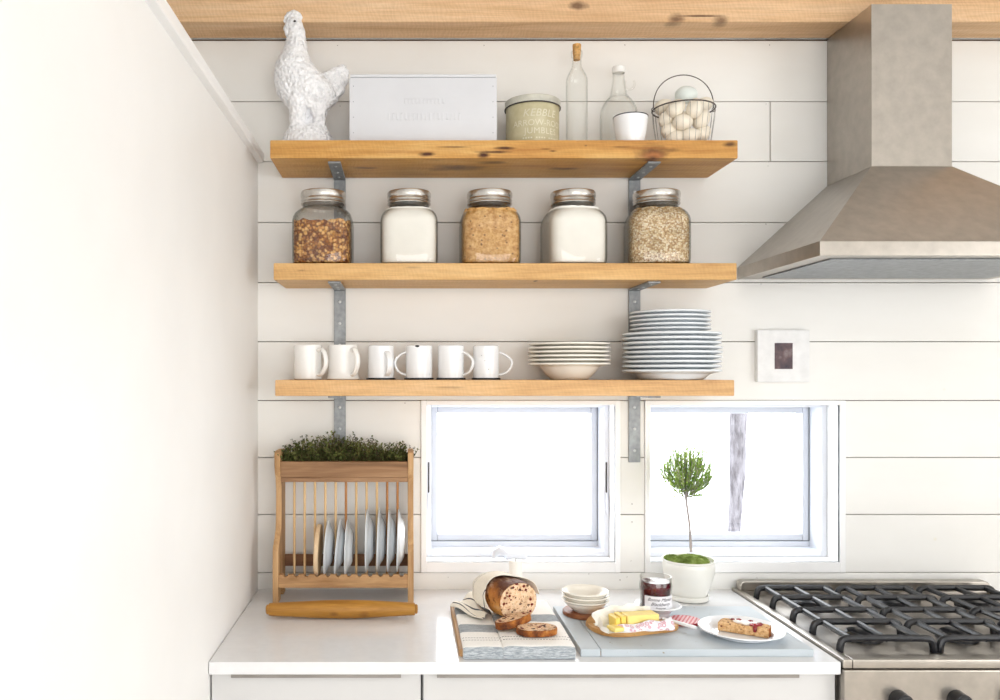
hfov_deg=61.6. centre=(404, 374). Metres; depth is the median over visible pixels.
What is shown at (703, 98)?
egg
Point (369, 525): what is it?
plate
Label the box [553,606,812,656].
board
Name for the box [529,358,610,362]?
plate
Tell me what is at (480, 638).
kitchen towel
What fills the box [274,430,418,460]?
thyme
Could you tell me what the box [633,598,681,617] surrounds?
shallow dish
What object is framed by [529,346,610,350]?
plate
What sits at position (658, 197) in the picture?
glass jar
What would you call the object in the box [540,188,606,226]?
glass jar
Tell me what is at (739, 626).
toast
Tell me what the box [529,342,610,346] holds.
plate
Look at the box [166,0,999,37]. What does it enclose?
ceiling beam
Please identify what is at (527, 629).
bread slice
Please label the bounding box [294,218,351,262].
granola
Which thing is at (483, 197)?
glass jar
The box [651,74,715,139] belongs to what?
wire basket
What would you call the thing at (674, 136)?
egg
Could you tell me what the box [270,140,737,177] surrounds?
wooden shelf
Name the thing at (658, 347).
dinner plate
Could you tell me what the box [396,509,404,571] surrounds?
plate
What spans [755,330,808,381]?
art print
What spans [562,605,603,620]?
wooden coaster
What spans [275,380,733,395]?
wooden shelf
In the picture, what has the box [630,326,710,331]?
plate
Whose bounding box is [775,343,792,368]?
picture
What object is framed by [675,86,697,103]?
egg
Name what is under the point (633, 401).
shelf bracket
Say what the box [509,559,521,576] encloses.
pillar candle
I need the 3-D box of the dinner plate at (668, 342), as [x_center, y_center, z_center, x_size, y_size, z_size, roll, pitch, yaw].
[0.754,-0.079,2.352,0.270,0.028,0.270,0,0,0]
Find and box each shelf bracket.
[328,161,345,220]
[328,281,345,344]
[328,396,345,451]
[628,161,660,216]
[628,281,660,355]
[628,396,660,461]
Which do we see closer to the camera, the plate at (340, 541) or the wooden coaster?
the wooden coaster
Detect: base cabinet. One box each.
[212,674,420,699]
[421,674,834,699]
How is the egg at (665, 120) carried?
in the wire basket
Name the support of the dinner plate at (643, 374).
on the wooden shelf at (282, 387)
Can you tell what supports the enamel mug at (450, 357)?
on the wooden shelf at (282, 387)
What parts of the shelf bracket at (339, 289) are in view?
arm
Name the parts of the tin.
lid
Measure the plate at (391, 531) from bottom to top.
0.181 m
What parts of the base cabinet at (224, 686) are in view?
pull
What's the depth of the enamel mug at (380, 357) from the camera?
2.34 m
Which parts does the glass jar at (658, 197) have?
lid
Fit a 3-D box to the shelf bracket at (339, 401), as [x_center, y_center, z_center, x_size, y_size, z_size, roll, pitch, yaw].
[-0.196,0.160,2.397,0.035,0.205,0.204,0,0,0]
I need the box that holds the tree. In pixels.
[728,413,747,531]
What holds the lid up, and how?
on the board at (685, 641)
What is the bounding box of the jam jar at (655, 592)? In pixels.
[639,577,671,609]
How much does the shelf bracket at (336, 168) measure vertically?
0.205 m
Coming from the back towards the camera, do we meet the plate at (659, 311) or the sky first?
the sky
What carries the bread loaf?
on the kitchen towel
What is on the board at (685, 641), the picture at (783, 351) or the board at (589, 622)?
the board at (589, 622)
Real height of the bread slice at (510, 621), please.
0.033 m
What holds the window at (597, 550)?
in the wall at (914, 364)
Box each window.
[421,400,619,572]
[644,400,845,572]
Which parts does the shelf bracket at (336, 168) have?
arm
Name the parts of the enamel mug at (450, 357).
handle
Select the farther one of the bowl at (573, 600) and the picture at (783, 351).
the picture at (783, 351)
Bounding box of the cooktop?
[732,587,999,667]
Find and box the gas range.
[732,579,999,699]
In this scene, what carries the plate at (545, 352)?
on the plate at (549, 356)
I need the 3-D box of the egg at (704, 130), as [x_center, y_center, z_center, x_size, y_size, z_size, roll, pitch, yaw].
[0.841,-0.682,2.351,0.049,0.047,0.044,0,0,24]
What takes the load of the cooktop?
in the gas range
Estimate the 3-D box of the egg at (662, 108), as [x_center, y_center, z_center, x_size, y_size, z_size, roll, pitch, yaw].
[0.745,-0.772,2.394,0.051,0.046,0.043,0,0,26]
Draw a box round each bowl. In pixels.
[561,584,608,599]
[561,596,608,613]
[562,592,609,603]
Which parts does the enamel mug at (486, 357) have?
handle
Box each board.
[450,607,462,656]
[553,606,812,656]
[585,616,678,636]
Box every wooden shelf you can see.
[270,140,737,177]
[274,263,736,287]
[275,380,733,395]
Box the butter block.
[591,603,674,633]
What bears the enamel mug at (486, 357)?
on the wooden shelf at (282, 387)
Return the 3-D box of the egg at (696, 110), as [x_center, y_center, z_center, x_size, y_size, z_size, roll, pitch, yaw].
[0.810,-0.746,2.322,0.046,0.057,0.045,0,0,28]
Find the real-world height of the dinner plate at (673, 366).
0.028 m
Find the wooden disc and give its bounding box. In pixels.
[313,524,322,575]
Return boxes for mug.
[294,345,327,379]
[326,345,359,379]
[366,345,395,379]
[394,345,433,379]
[436,345,473,379]
[471,345,512,379]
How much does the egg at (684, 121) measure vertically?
0.045 m
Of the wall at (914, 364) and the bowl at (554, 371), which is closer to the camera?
the bowl at (554, 371)
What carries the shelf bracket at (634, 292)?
attached to the wall at (914, 364)
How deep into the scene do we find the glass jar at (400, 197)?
2.34 m
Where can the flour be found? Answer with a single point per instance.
(408, 232)
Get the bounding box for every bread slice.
[495,611,530,629]
[516,623,556,636]
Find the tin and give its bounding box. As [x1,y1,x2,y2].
[504,94,560,139]
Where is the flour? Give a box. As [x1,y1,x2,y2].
[382,206,435,262]
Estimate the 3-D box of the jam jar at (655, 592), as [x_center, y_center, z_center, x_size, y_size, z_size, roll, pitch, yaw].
[0.654,0.565,2.164,0.082,0.082,0.082,0,0,0]
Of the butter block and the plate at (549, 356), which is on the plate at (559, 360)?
the plate at (549, 356)
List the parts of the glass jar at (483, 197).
lid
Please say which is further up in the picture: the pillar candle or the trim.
the trim
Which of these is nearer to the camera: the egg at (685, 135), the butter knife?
the butter knife
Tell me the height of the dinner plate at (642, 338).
0.028 m
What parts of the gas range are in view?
burner, burner, burner, knob, control panel, burner, knob, burner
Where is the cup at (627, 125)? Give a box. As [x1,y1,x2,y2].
[613,111,647,139]
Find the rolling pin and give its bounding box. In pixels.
[266,600,417,618]
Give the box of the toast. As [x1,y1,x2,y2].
[718,618,770,637]
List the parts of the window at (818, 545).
sash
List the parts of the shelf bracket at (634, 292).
arm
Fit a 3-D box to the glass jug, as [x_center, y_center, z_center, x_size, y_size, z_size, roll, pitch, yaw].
[0.626,-0.772,2.432,0.108,0.262,0.108,0,0,0]
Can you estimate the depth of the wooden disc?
2.35 m
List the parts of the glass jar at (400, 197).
lid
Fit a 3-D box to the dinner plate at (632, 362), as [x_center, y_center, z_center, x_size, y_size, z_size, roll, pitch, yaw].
[0.756,-0.027,2.354,0.270,0.028,0.270,0,0,0]
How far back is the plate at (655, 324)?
2.27 m
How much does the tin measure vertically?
0.140 m
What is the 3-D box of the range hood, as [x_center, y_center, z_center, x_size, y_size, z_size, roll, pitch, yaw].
[1.380,-0.647,2.249,0.760,0.726,0.498,0,0,0]
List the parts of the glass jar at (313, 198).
lid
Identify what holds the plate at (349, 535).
in the dish rack
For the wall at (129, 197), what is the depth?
1.29 m
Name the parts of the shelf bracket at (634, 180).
arm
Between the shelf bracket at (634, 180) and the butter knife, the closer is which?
the butter knife
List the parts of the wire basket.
handle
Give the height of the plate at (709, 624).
0.020 m
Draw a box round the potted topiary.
[657,443,715,603]
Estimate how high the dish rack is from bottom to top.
0.427 m
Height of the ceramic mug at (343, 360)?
0.099 m
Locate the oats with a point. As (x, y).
(653, 234)
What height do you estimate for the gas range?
0.948 m
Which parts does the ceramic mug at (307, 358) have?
handle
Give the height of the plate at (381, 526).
0.181 m
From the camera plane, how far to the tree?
6.45 m
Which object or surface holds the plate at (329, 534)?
in the dish rack
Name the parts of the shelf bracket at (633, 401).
arm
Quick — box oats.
[625,206,688,262]
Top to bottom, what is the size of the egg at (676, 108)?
0.051 m
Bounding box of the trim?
[145,0,263,162]
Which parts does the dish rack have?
rail, rail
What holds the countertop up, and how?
on the base cabinet at (433, 686)
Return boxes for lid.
[670,615,699,626]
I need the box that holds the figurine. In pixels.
[274,10,349,139]
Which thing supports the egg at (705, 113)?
in the wire basket
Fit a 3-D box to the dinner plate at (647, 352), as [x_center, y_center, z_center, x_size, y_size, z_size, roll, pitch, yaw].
[0.757,-0.053,2.352,0.270,0.028,0.270,0,0,0]
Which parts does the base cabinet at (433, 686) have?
pull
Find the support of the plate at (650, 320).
on the plate at (655, 324)
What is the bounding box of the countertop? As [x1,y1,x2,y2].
[209,589,840,673]
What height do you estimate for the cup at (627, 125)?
0.083 m
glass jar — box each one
[292,188,353,262]
[380,188,437,262]
[459,188,520,262]
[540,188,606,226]
[624,188,690,260]
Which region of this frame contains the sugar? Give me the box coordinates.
[542,205,604,262]
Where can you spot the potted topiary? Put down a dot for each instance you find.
(691, 576)
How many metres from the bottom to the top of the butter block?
0.049 m
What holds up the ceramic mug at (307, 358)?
on the wooden shelf at (282, 387)
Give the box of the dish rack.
[273,449,413,602]
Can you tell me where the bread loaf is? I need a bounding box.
[485,575,535,616]
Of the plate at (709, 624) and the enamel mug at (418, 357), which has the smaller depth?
the plate at (709, 624)
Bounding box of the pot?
[662,553,715,597]
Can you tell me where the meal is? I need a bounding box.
[461,207,518,262]
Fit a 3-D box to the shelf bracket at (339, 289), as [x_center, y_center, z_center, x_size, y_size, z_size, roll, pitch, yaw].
[-0.196,-0.157,2.397,0.035,0.205,0.204,0,0,0]
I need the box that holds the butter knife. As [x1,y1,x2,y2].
[659,616,696,628]
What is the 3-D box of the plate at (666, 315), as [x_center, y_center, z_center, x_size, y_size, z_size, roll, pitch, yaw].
[0.750,-0.149,2.352,0.221,0.036,0.221,0,0,0]
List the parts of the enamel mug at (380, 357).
handle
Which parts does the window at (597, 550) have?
lock lever, crank handle, sash, lock lever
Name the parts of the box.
lid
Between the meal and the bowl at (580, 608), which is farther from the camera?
the meal
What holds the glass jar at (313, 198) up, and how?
on the wooden shelf at (289, 275)
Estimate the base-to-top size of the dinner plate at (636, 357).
0.028 m
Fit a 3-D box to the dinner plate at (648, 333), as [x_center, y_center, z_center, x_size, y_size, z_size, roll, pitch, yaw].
[0.754,-0.104,2.353,0.270,0.028,0.270,0,0,0]
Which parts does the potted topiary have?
stem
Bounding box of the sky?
[437,435,796,531]
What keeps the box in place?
on the wooden shelf at (291, 158)
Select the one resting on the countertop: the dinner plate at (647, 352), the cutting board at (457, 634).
the cutting board at (457, 634)
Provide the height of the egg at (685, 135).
0.046 m
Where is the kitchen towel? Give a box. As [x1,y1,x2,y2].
[450,571,575,658]
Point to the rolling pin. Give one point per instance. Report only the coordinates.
(337, 609)
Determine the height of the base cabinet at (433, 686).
0.879 m
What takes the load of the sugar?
in the glass jar at (568, 196)
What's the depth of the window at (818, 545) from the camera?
2.57 m
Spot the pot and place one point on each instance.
(690, 575)
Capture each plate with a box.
[323,519,333,573]
[334,519,344,573]
[344,519,353,573]
[365,509,373,571]
[376,508,385,571]
[387,508,395,571]
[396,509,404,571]
[528,350,609,354]
[528,354,609,358]
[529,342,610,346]
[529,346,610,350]
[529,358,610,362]
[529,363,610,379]
[622,331,721,336]
[622,336,721,341]
[622,340,721,345]
[622,360,721,364]
[622,364,721,368]
[622,369,721,379]
[623,345,722,350]
[623,350,722,355]
[623,355,722,359]
[629,313,710,319]
[630,309,711,314]
[630,318,711,323]
[630,322,711,327]
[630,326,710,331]
[697,615,786,643]
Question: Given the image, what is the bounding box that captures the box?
[349,74,496,139]
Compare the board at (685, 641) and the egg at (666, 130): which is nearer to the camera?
the board at (685, 641)
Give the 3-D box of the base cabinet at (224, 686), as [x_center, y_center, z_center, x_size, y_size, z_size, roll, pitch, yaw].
[-0.202,1.115,2.186,0.478,0.879,0.625,0,0,0]
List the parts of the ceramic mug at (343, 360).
handle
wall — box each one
[0,0,257,699]
[191,38,999,590]
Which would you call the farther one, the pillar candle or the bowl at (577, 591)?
the pillar candle
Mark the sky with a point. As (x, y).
(486, 483)
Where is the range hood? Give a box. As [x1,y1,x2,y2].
[737,4,999,278]
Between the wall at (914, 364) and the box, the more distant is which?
the wall at (914, 364)
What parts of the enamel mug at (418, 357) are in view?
handle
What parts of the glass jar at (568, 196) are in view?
lid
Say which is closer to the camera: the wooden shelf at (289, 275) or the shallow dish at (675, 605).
the shallow dish at (675, 605)
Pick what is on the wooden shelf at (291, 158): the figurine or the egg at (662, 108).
the figurine
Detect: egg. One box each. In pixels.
[654,99,670,115]
[658,111,673,126]
[661,123,675,137]
[666,99,684,117]
[666,130,682,139]
[672,114,692,130]
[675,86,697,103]
[682,128,700,139]
[686,98,702,118]
[692,110,709,128]
[697,126,710,139]
[700,97,712,110]
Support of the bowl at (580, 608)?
on the wooden coaster

